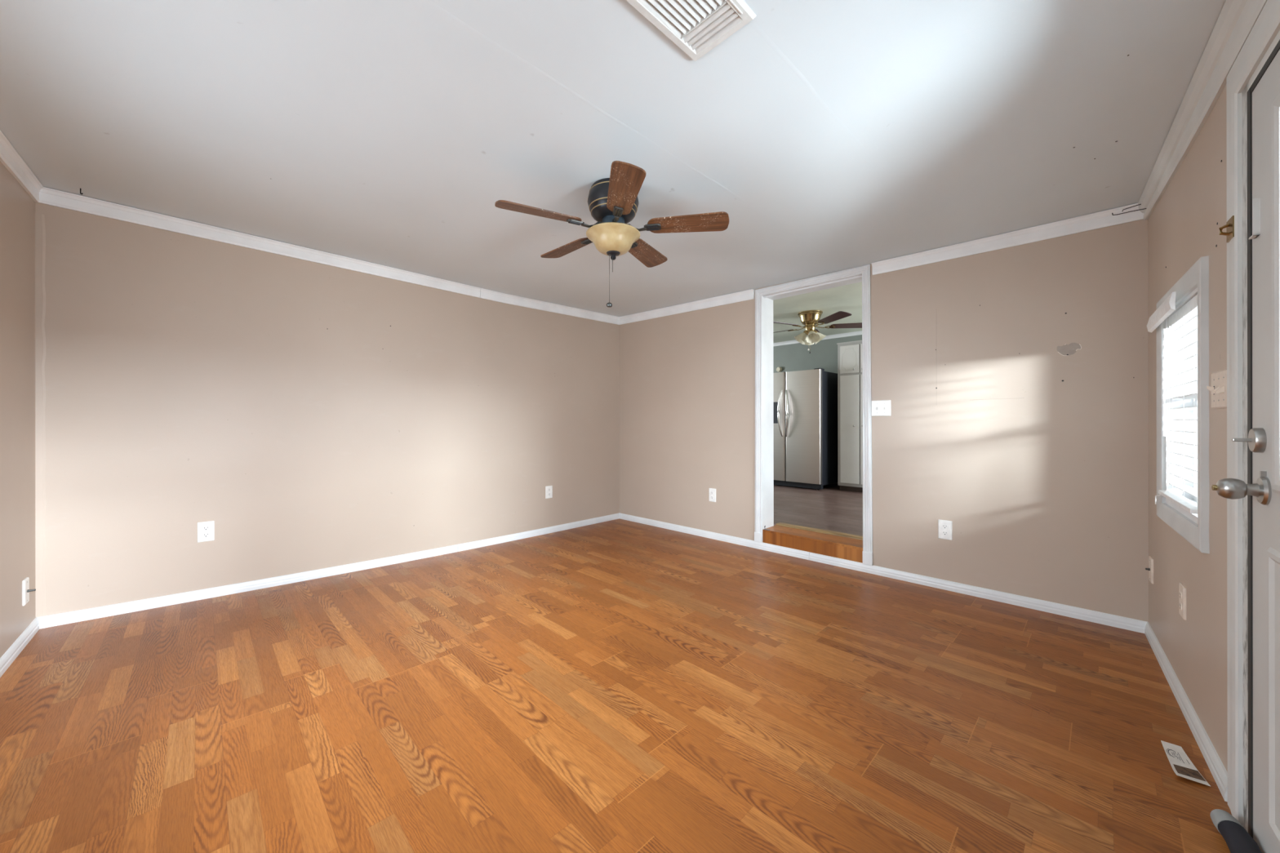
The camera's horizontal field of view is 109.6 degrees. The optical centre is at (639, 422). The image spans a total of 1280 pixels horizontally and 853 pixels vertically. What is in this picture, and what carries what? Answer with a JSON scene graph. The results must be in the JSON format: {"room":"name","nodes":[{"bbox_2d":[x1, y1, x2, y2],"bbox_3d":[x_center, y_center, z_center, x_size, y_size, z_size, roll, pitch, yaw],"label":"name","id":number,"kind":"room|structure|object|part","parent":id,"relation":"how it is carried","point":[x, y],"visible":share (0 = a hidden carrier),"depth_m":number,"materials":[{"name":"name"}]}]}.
{"room":"empty living room","nodes":[
{"label":"empty living room","id":0,"kind":"room"},
{"bbox_2d":[0,161,35,657],"bbox_3d":[-1.541,-0.148,0.656,0.120,2.500,4.152,0,0,-44],"label":"wall","id":1,"kind":"structure","parent":0,"point":[17,207],"depth_m":1.98,"materials":[{"name":"beige paint"}]},
{"bbox_2d":[0,617,39,677],"bbox_3d":[-1.533,0.990,0.746,0.014,0.085,4.032,0,0,-44],"label":"baseboard","id":2,"kind":"structure","parent":1,"relation":"attached to","point":[11,655],"depth_m":1.96,"materials":[{"name":"white paint"}]},
{"bbox_2d":[0,129,43,202],"bbox_3d":[-1.530,-1.050,0.751,0.029,0.190,4.032,0,0,-44],"label":"trim","id":3,"kind":"structure","parent":1,"relation":"attached to","point":[10,157],"depth_m":1.95,"materials":[{"name":"white paint"}]},
{"bbox_2d":[22,577,35,605],"bbox_3d":[-2.796,0.773,2.071,0.031,0.114,0.071,0,0,-44],"label":"cable plate","id":4,"kind":"object","parent":1,"relation":"attached to","point":[25,583],"visible":1,"depth_m":2.05,"materials":[{"name":"white plastic"}]},
{"bbox_3d":[-2.804,0.773,2.063,0.007,0.114,0.071,0,0,-44],"label":"plate","id":5,"kind":"part","parent":4,"relation":"part of","materials":[{"name":"white plastic"}]},
{"bbox_2d":[35,202,619,617],"bbox_3d":[-1.615,-0.148,3.491,3.942,2.500,0.124,0,0,-43],"label":"wall","id":6,"kind":"structure","parent":0,"point":[321,415],"depth_m":2.79,"materials":[{"name":"beige paint"}]},
{"bbox_2d":[197,520,214,542],"bbox_3d":[-2.494,0.629,2.595,0.071,0.114,0.009,0,0,-43],"label":"wall outlet","id":7,"kind":"object","parent":6,"relation":"attached to","point":[206,530],"visible":1,"depth_m":2.59,"materials":[{"name":"white plastic"}]},
{"bbox_2d":[201,533,209,537],"bbox_3d":[-2.492,0.649,2.593,0.033,0.024,0.002,0,0,-43],"label":"socket","id":8,"kind":"object","parent":7,"relation":"attached to","point":[203,535],"depth_m":2.59,"materials":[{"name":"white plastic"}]},
{"bbox_2d":[201,525,209,530],"bbox_3d":[-2.492,0.610,2.593,0.033,0.024,0.002,0,0,-43],"label":"socket","id":9,"kind":"object","parent":7,"relation":"attached to","point":[203,527],"depth_m":2.59,"materials":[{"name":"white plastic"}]},
{"bbox_2d":[38,186,480,297],"bbox_3d":[-2.115,-1.080,2.932,2.210,0.129,0.029,0,0,-43],"label":"trim","id":10,"kind":"structure","parent":6,"relation":"attached to","point":[47,196],"depth_m":2.66,"materials":[{"name":"white paint"}]},
{"bbox_2d":[35,512,619,628],"bbox_3d":[-1.569,1.000,3.444,3.703,0.105,0.014,0,0,-43],"label":"baseboard","id":11,"kind":"structure","parent":6,"relation":"attached to","point":[70,617],"depth_m":2.81,"materials":[{"name":"white paint"}]},
{"bbox_2d":[545,485,552,498],"bbox_3d":[-0.830,0.640,4.129,0.071,0.114,0.009,0,0,-43],"label":"wall outlet","id":12,"kind":"object","parent":6,"relation":"attached to","point":[548,489],"visible":1,"depth_m":4.12,"materials":[{"name":"white plastic"}]},
{"bbox_2d":[480,288,619,324],"bbox_3d":[-0.753,-1.051,4.188,1.490,0.079,0.029,0,0,-43],"label":"trim","id":13,"kind":"structure","parent":6,"relation":"attached to","point":[486,294],"depth_m":4.09,"materials":[{"name":"white paint"}]},
{"bbox_2d":[0,0,1226,316],"bbox_3d":[-0.191,-1.241,2.057,3.925,0.417,4.168,0,0,-44],"label":"ceiling","id":14,"kind":"structure","parent":0,"point":[830,135],"depth_m":1.59,"materials":[{"name":"white paint"}]},
{"bbox_2d":[494,160,728,306],"bbox_3d":[-0.148,-0.787,2.069,0.996,0.535,0.961,0,0,-44],"label":"ceiling fan","id":15,"kind":"object","parent":14,"relation":"hanging from","point":[613,202],"visible":1,"depth_m":1.97,"materials":[{"name":"brown wood"}]},
{"bbox_3d":[-0.418,-0.877,1.889,0.360,0.033,0.122,0,0,-28],"label":"blade","id":16,"kind":"part","parent":15,"relation":"part of","materials":[{"name":"brown wood"}]},
{"bbox_3d":[-0.362,-0.877,2.280,0.360,0.033,0.122,0,0,44],"label":"blade","id":17,"kind":"part","parent":15,"relation":"part of","materials":[{"name":"brown wood"}]},
{"bbox_3d":[-0.237,-0.876,1.986,0.171,0.036,0.040,0,0,-28],"label":"blade arm","id":18,"kind":"part","parent":15,"relation":"part of","materials":[{"name":"brown metal"}]},
{"bbox_3d":[-0.138,-0.649,2.040,0.003,0.219,0.005,0,0,-44],"label":"pull chain","id":19,"kind":"part","parent":15,"relation":"part of","materials":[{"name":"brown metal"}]},
{"bbox_3d":[-0.121,-0.811,2.046,0.245,0.090,0.245,0,0,-44],"label":"lamp shade","id":20,"kind":"part","parent":15,"relation":"part of","materials":[{"name":"beige glass"}]},
{"bbox_3d":[-0.100,-0.876,1.917,0.040,0.036,0.171,0,0,-10],"label":"blade arm","id":21,"kind":"part","parent":15,"relation":"part of","materials":[{"name":"brown metal"}]},
{"bbox_3d":[-0.064,-0.877,1.715,0.122,0.033,0.360,0,0,-10],"label":"blade","id":22,"kind":"part","parent":15,"relation":"part of","materials":[{"name":"brown wood"}]},
{"bbox_3d":[0.008,-0.876,2.026,0.171,0.036,0.040,0,0,8],"label":"blade arm","id":23,"kind":"part","parent":15,"relation":"part of","materials":[{"name":"brown metal"}]},
{"bbox_3d":[0.027,-0.877,2.347,0.122,0.033,0.360,0,0,26],"label":"blade","id":24,"kind":"part","parent":15,"relation":"part of","materials":[{"name":"brown wood"}]},
{"bbox_3d":[0.211,-0.878,1.998,0.360,0.033,0.122,0,0,8],"label":"blade","id":25,"kind":"part","parent":15,"relation":"part of","materials":[{"name":"brown wood"}]},
{"bbox_2d":[626,0,755,61],"bbox_3d":[0.099,-1.037,1.103,0.360,0.019,0.200,0,0,-44],"label":"ceiling vent","id":26,"kind":"object","parent":14,"relation":"in","point":[696,27],"visible":1,"depth_m":1.16,"materials":[{"name":"metal"}]},
{"bbox_3d":[0.191,-1.030,1.073,0.185,0.004,0.004,0,0,-44],"label":"damper rod","id":27,"kind":"part","parent":26,"relation":"part of","materials":[{"name":"metal"}]},
{"bbox_2d":[0,518,1231,852],"bbox_3d":[-0.187,1.050,2.057,3.925,0.100,4.168,0,0,-44],"label":"floor","id":28,"kind":"structure","parent":0,"point":[616,686],"depth_m":1.50,"materials":[{"name":"brown wood"}]},
{"bbox_2d":[1160,740,1210,786],"bbox_3d":[1.585,0.991,1.315,0.062,0.011,0.190,0,0,40],"label":"printed card","id":29,"kind":"object","parent":28,"relation":"on","point":[1180,763],"visible":1,"depth_m":1.31,"materials":[{"name":"paper"}]},
{"bbox_2d":[1166,748,1189,764],"bbox_3d":[1.597,0.994,1.345,0.034,0.002,0.062,0,0,13],"label":"print","id":30,"kind":"object","parent":29,"relation":"on","point":[1174,755],"depth_m":1.34},
{"bbox_2d":[1209,808,1262,852],"bbox_3d":[1.159,0.973,0.791,0.060,0.050,0.856,0,0,42],"label":"stopper","id":31,"kind":"object","parent":28,"relation":"on","point":[1237,840],"visible":1,"depth_m":1.05,"materials":[{"name":"black plastic"}]},
{"bbox_2d":[773,281,862,342],"bbox_3d":[1.698,-1.232,5.069,3.150,0.081,5.550,0,0,-44],"label":"ceiling","id":32,"kind":"structure","parent":0,"point":[846,298],"depth_m":4.72,"materials":[{"name":"beige paint"}]},
{"bbox_2d":[773,310,862,353],"bbox_3d":[1.822,-0.969,4.960,1.262,0.447,1.213,0,0,-44],"label":"ceiling fan","id":33,"kind":"object","parent":32,"relation":"hanging from","point":[809,318],"visible":1,"depth_m":4.86,"materials":[{"name":"gold metal"}]},
{"bbox_3d":[1.477,-1.038,4.732,0.453,0.034,0.133,0,0,-27],"label":"blade","id":34,"kind":"part","parent":33,"relation":"part of","materials":[{"name":"brown wood"}]},
{"bbox_3d":[1.776,-0.932,4.939,0.147,0.098,0.147,38,5,6],"label":"lamp shade","id":35,"kind":"part","parent":33,"relation":"part of","materials":[{"name":"white glass"}]},
{"bbox_3d":[1.868,-0.932,5.009,0.147,0.098,0.147,0,38,8],"label":"lamp shade","id":36,"kind":"part","parent":33,"relation":"part of","materials":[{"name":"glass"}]},
{"bbox_3d":[1.846,-0.932,4.846,0.147,0.098,0.147,0,-38,8],"label":"lamp shade","id":37,"kind":"part","parent":33,"relation":"part of","materials":[{"name":"white glass"}]},
{"bbox_3d":[1.939,-0.932,4.917,0.147,0.098,0.147,-38,-5,6],"label":"lamp shade","id":38,"kind":"part","parent":33,"relation":"part of","materials":[{"name":"white glass"}]},
{"bbox_3d":[2.009,-1.037,4.904,0.210,0.030,0.059,0,0,9],"label":"blade arm","id":39,"kind":"part","parent":33,"relation":"part of","materials":[{"name":"gold metal"}]},
{"bbox_3d":[1.926,-1.039,4.506,0.133,0.034,0.453,0,0,-9],"label":"blade","id":40,"kind":"part","parent":33,"relation":"part of","materials":[{"name":"brown wood"}]},
{"bbox_3d":[2.280,-1.039,4.864,0.453,0.034,0.133,0,0,9],"label":"blade","id":41,"kind":"part","parent":33,"relation":"part of","materials":[{"name":"brown wood"}]},
{"bbox_2d":[773,334,862,483],"bbox_3d":[2.791,-0.129,6.134,0.100,2.250,5.350,0,0,-44],"label":"wall","id":42,"kind":"structure","parent":0,"point":[824,354],"depth_m":6.45,"materials":[{"name":"grey paint"}]},
{"bbox_2d":[776,367,782,372],"bbox_3d":[2.078,-0.788,6.753,0.054,0.076,0.076,0,0,-44],"label":"detector","id":43,"kind":"object","parent":42,"relation":"attached to","point":[778,369],"visible":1,"depth_m":6.74,"materials":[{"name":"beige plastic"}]},
{"bbox_2d":[773,330,862,346],"bbox_3d":[2.741,-1.171,6.087,0.035,0.045,5.350,0,0,-44],"label":"trim","id":44,"kind":"structure","parent":42,"relation":"attached to","point":[855,333],"depth_m":6.20,"materials":[{"name":"white paint"}]},
{"bbox_2d":[773,483,862,536],"bbox_3d":[1.744,0.871,5.111,3.030,0.060,5.350,0,0,-44],"label":"floor","id":45,"kind":"structure","parent":0,"point":[833,508],"depth_m":4.42,"materials":[{"name":"laminate"}]},
{"bbox_2d":[773,368,837,489],"bbox_3d":[2.136,0.087,6.052,0.808,1.504,0.853,0,0,-44],"label":"refrigerator","id":46,"kind":"object","parent":45,"relation":"on","point":[805,402],"visible":0.77,"depth_m":5.72,"materials":[{"name":"metal"}]},
{"bbox_3d":[1.758,0.057,6.008,0.058,1.412,0.387,0,0,-44],"label":"freezer door","id":47,"kind":"part","parent":46,"relation":"part of","materials":[{"name":"metal"}]},
{"bbox_3d":[1.814,-0.115,5.854,0.077,0.606,0.031,0,0,-11],"label":"handle","id":48,"kind":"part","parent":46,"relation":"part of","materials":[{"name":"metal"}]},
{"bbox_3d":[1.880,-0.115,5.786,0.031,0.606,0.077,0,0,13],"label":"handle","id":49,"kind":"part","parent":46,"relation":"part of","materials":[{"name":"metal"}]},
{"bbox_3d":[2.058,0.056,5.700,0.058,1.412,0.458,0,0,-44],"label":"fresh food door","id":50,"kind":"part","parent":46,"relation":"part of","materials":[{"name":"metal"}]},
{"bbox_2d":[836,340,862,492],"bbox_3d":[2.824,-0.067,5.563,0.640,1.812,0.556,0,0,-44],"label":"pantry cabinet","id":51,"kind":"object","parent":45,"relation":"on","point":[850,424],"visible":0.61,"depth_m":5.44,"materials":[{"name":"grey paint"}]},
{"bbox_3d":[2.835,-0.966,5.575,0.607,0.015,0.556,0,0,-44],"label":"moulding","id":52,"kind":"part","parent":51,"relation":"part of","materials":[{"name":"grey paint"}]},
{"bbox_3d":[2.532,-0.760,5.455,0.017,0.336,0.222,0,0,-44],"label":"door","id":53,"kind":"part","parent":51,"relation":"part of","materials":[{"name":"white paint"}]},
{"bbox_3d":[2.533,0.086,5.455,0.017,1.306,0.222,0,0,-44],"label":"door","id":54,"kind":"part","parent":51,"relation":"part of","materials":[{"name":"white paint"}]},
{"bbox_3d":[2.698,-0.761,5.285,0.017,0.336,0.222,0,0,-44],"label":"door","id":55,"kind":"part","parent":51,"relation":"part of","materials":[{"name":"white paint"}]},
{"bbox_3d":[2.699,0.086,5.285,0.017,1.306,0.222,0,0,-44],"label":"door","id":56,"kind":"part","parent":51,"relation":"part of","materials":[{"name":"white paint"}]},
{"bbox_2d":[619,219,1148,622],"bbox_3d":[1.192,-0.152,3.434,3.786,2.500,0.172,0,0,45],"label":"wall","id":57,"kind":"structure","parent":0,"point":[1014,379],"depth_m":2.58,"materials":[{"name":"beige paint"}]},
{"bbox_2d":[618,288,754,324],"bbox_3d":[0.338,-1.033,4.137,1.583,0.109,0.029,0,0,45],"label":"trim","id":58,"kind":"structure","parent":57,"relation":"attached to","point":[747,295],"depth_m":4.02,"materials":[{"name":"white paint"}]},
{"bbox_2d":[708,488,715,502],"bbox_3d":[0.620,0.626,3.875,0.071,0.114,0.009,0,0,45],"label":"wall outlet","id":59,"kind":"object","parent":57,"relation":"attached to","point":[712,492],"visible":1,"depth_m":3.87,"materials":[{"name":"white plastic"}]},
{"bbox_2d":[754,264,872,565],"bbox_3d":[1.329,-0.024,3.385,0.343,2.045,0.872,0,0,-44],"label":"door frame","id":60,"kind":"structure","parent":57,"relation":"in","point":[855,548],"depth_m":3.39,"materials":[{"name":"white paint"}]},
{"bbox_3d":[0.933,-0.088,3.560,0.018,1.917,0.064,0,0,-44],"label":"casing","id":61,"kind":"part","parent":60,"relation":"part of","materials":[{"name":"white paint"}]},
{"bbox_3d":[1.506,-0.090,2.994,0.018,1.901,0.062,0,0,-44],"label":"casing","id":62,"kind":"part","parent":60,"relation":"part of","materials":[{"name":"white paint"}]},
{"bbox_2d":[871,400,890,416],"bbox_3d":[1.563,-0.091,2.935,0.117,0.103,0.020,0,0,45],"label":"light switch","id":63,"kind":"object","parent":57,"relation":"attached to","point":[880,407],"visible":1,"depth_m":2.94,"materials":[{"name":"white plastic"}]},
{"bbox_2d":[619,512,1146,633],"bbox_3d":[1.087,0.986,3.411,3.666,0.085,0.014,0,0,45],"label":"baseboard","id":64,"kind":"structure","parent":57,"relation":"attached to","point":[1121,622],"depth_m":2.74,"materials":[{"name":"white paint"}]},
{"bbox_2d":[937,519,952,540],"bbox_3d":[1.819,0.642,2.692,0.071,0.114,0.009,0,0,44],"label":"wall outlet","id":65,"kind":"object","parent":57,"relation":"attached to","point":[944,527],"visible":1,"depth_m":2.69,"materials":[{"name":"white plastic"}]},
{"bbox_2d":[942,531,948,535],"bbox_3d":[1.817,0.662,2.690,0.033,0.024,0.002,0,0,45],"label":"socket","id":66,"kind":"object","parent":65,"relation":"attached to","point":[944,533],"depth_m":2.69,"materials":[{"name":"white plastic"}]},
{"bbox_2d":[942,524,948,528],"bbox_3d":[1.817,0.623,2.690,0.033,0.024,0.002,0,0,45],"label":"socket","id":67,"kind":"object","parent":65,"relation":"attached to","point":[944,526],"depth_m":2.69,"materials":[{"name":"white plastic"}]},
{"bbox_2d":[871,203,1144,275],"bbox_3d":[1.954,-1.001,2.542,1.207,0.083,0.029,0,0,45],"label":"trim","id":68,"kind":"structure","parent":57,"relation":"attached to","point":[1104,219],"depth_m":2.45,"materials":[{"name":"white paint"}]},
{"bbox_2d":[1147,84,1227,772],"bbox_3d":[1.171,-0.152,0.669,0.121,2.500,3.809,0,0,42],"label":"wall","id":69,"kind":"structure","parent":0,"point":[1185,222],"depth_m":1.42,"materials":[{"name":"beige paint"}]},
{"bbox_2d":[1111,204,1146,215],"bbox_3d":[2.303,-0.996,2.125,0.014,0.029,0.118,0,0,-27],"label":"hooks","id":70,"kind":"object","parent":69,"relation":"attached to","point":[1139,204],"visible":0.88,"depth_m":2.12,"materials":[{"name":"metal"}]},
{"bbox_2d":[1145,555,1153,584],"bbox_3d":[2.321,0.672,2.061,0.021,0.114,0.071,0,0,42],"label":"cable plate","id":71,"kind":"object","parent":69,"relation":"attached to","point":[1150,569],"visible":1,"depth_m":2.04,"materials":[{"name":"beige plastic"}]},
{"bbox_3d":[2.327,0.672,2.057,0.007,0.114,0.071,0,0,42],"label":"plate","id":72,"kind":"part","parent":71,"relation":"part of","materials":[{"name":"beige plastic"}]},
{"bbox_2d":[1178,582,1186,620],"bbox_3d":[1.912,0.631,1.593,0.009,0.114,0.071,0,0,42],"label":"wall outlet","id":73,"kind":"object","parent":69,"relation":"attached to","point":[1182,589],"visible":1,"depth_m":1.58,"materials":[{"name":"beige plastic"}]},
{"bbox_2d":[1156,255,1209,553],"bbox_3d":[1.964,-0.053,1.580,0.123,0.888,0.711,0,0,42],"label":"window","id":74,"kind":"structure","parent":69,"relation":"in","point":[1194,528],"depth_m":1.69,"materials":[{"name":"paint"}]},
{"bbox_3d":[2.140,-0.053,1.856,0.017,0.888,0.064,0,0,42],"label":"casing","id":75,"kind":"part","parent":74,"relation":"part of","materials":[{"name":"paint"}]},
{"bbox_2d":[1146,291,1197,514],"bbox_3d":[1.962,-0.058,1.633,0.103,0.781,0.626,0,0,42],"label":"window blind","id":76,"kind":"object","parent":74,"relation":"attached to","point":[1185,318],"visible":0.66,"depth_m":1.67,"materials":[{"name":"white plastic"}]},
{"bbox_3d":[2.065,-0.020,1.788,0.017,0.705,0.094,0,0,24],"label":"pull cord","id":77,"kind":"part","parent":76,"relation":"part of","materials":[{"name":"white fabric"}]},
{"bbox_3d":[1.938,0.282,1.618,0.042,0.014,0.538,0,0,42],"label":"rail","id":78,"kind":"part","parent":76,"relation":"part of","materials":[{"name":"white plastic"}]},
{"bbox_3d":[2.081,-0.051,1.731,0.056,0.653,0.004,0,0,42],"label":"ladder cord","id":79,"kind":"part","parent":76,"relation":"part of","materials":[{"name":"white fabric"}]},
{"bbox_3d":[1.954,-0.051,1.589,0.056,0.653,0.004,0,0,42],"label":"ladder cord","id":80,"kind":"part","parent":76,"relation":"part of","materials":[{"name":"white fabric"}]},
{"bbox_3d":[1.828,-0.051,1.447,0.056,0.653,0.004,0,0,42],"label":"ladder cord","id":81,"kind":"part","parent":76,"relation":"part of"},
{"bbox_3d":[1.926,0.359,1.616,0.017,0.064,0.708,0,0,42],"label":"casing sill","id":82,"kind":"part","parent":74,"relation":"part of","materials":[{"name":"paint"}]},
{"bbox_3d":[1.991,0.111,1.558,0.018,0.388,0.556,0,0,42],"label":"sash","id":83,"kind":"part","parent":74,"relation":"part of","materials":[{"name":"white plastic"}]},
{"bbox_3d":[1.710,-0.052,1.375,0.017,0.888,0.067,0,0,42],"label":"casing","id":84,"kind":"part","parent":74,"relation":"part of","materials":[{"name":"paint"}]},
{"bbox_2d":[1144,622,1227,802],"bbox_3d":[1.968,0.985,1.659,0.014,0.085,1.272,0,0,42],"label":"baseboard","id":85,"kind":"structure","parent":69,"relation":"attached to","point":[1219,772],"depth_m":1.46,"materials":[{"name":"white paint"}]},
{"bbox_2d":[1137,0,1266,219],"bbox_3d":[1.113,-0.972,0.720,0.034,0.122,3.809,0,0,42],"label":"trim","id":86,"kind":"structure","parent":69,"relation":"attached to","point":[1237,19],"depth_m":1.32,"materials":[{"name":"white paint"}]},
{"bbox_2d":[1206,368,1226,408],"bbox_3d":[1.597,-0.090,1.251,0.020,0.103,0.163,0,0,42],"label":"light switch","id":87,"kind":"object","parent":69,"relation":"attached to","point":[1218,389],"visible":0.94,"depth_m":1.25,"materials":[{"name":"beige plastic"}]},
{"bbox_2d":[1211,0,1279,852],"bbox_3d":[1.182,0.057,0.745,0.186,1.924,1.135,0,0,42],"label":"door","id":88,"kind":"structure","parent":69,"relation":"in","point":[1251,488],"depth_m":1.05,"materials":[{"name":"white paint"}]},
{"bbox_3d":[1.513,0.056,1.151,0.012,1.924,0.088,0,0,42],"label":"casing","id":89,"kind":"part","parent":88,"relation":"part of","materials":[{"name":"white paint"}]},
{"bbox_3d":[1.362,0.152,1.024,0.070,0.064,0.064,0,0,42],"label":"knob","id":90,"kind":"part","parent":88,"relation":"part of","materials":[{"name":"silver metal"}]},
{"bbox_3d":[1.275,0.578,0.878,0.006,0.612,0.292,0,0,42],"label":"panel moulding","id":91,"kind":"part","parent":88,"relation":"part of","materials":[{"name":"grey paint"}]},
{"bbox_3d":[1.162,-0.264,0.756,0.011,0.829,0.524,0,0,42],"label":"glass frame","id":92,"kind":"part","parent":88,"relation":"part of","materials":[{"name":"grey paint"}]}
]}

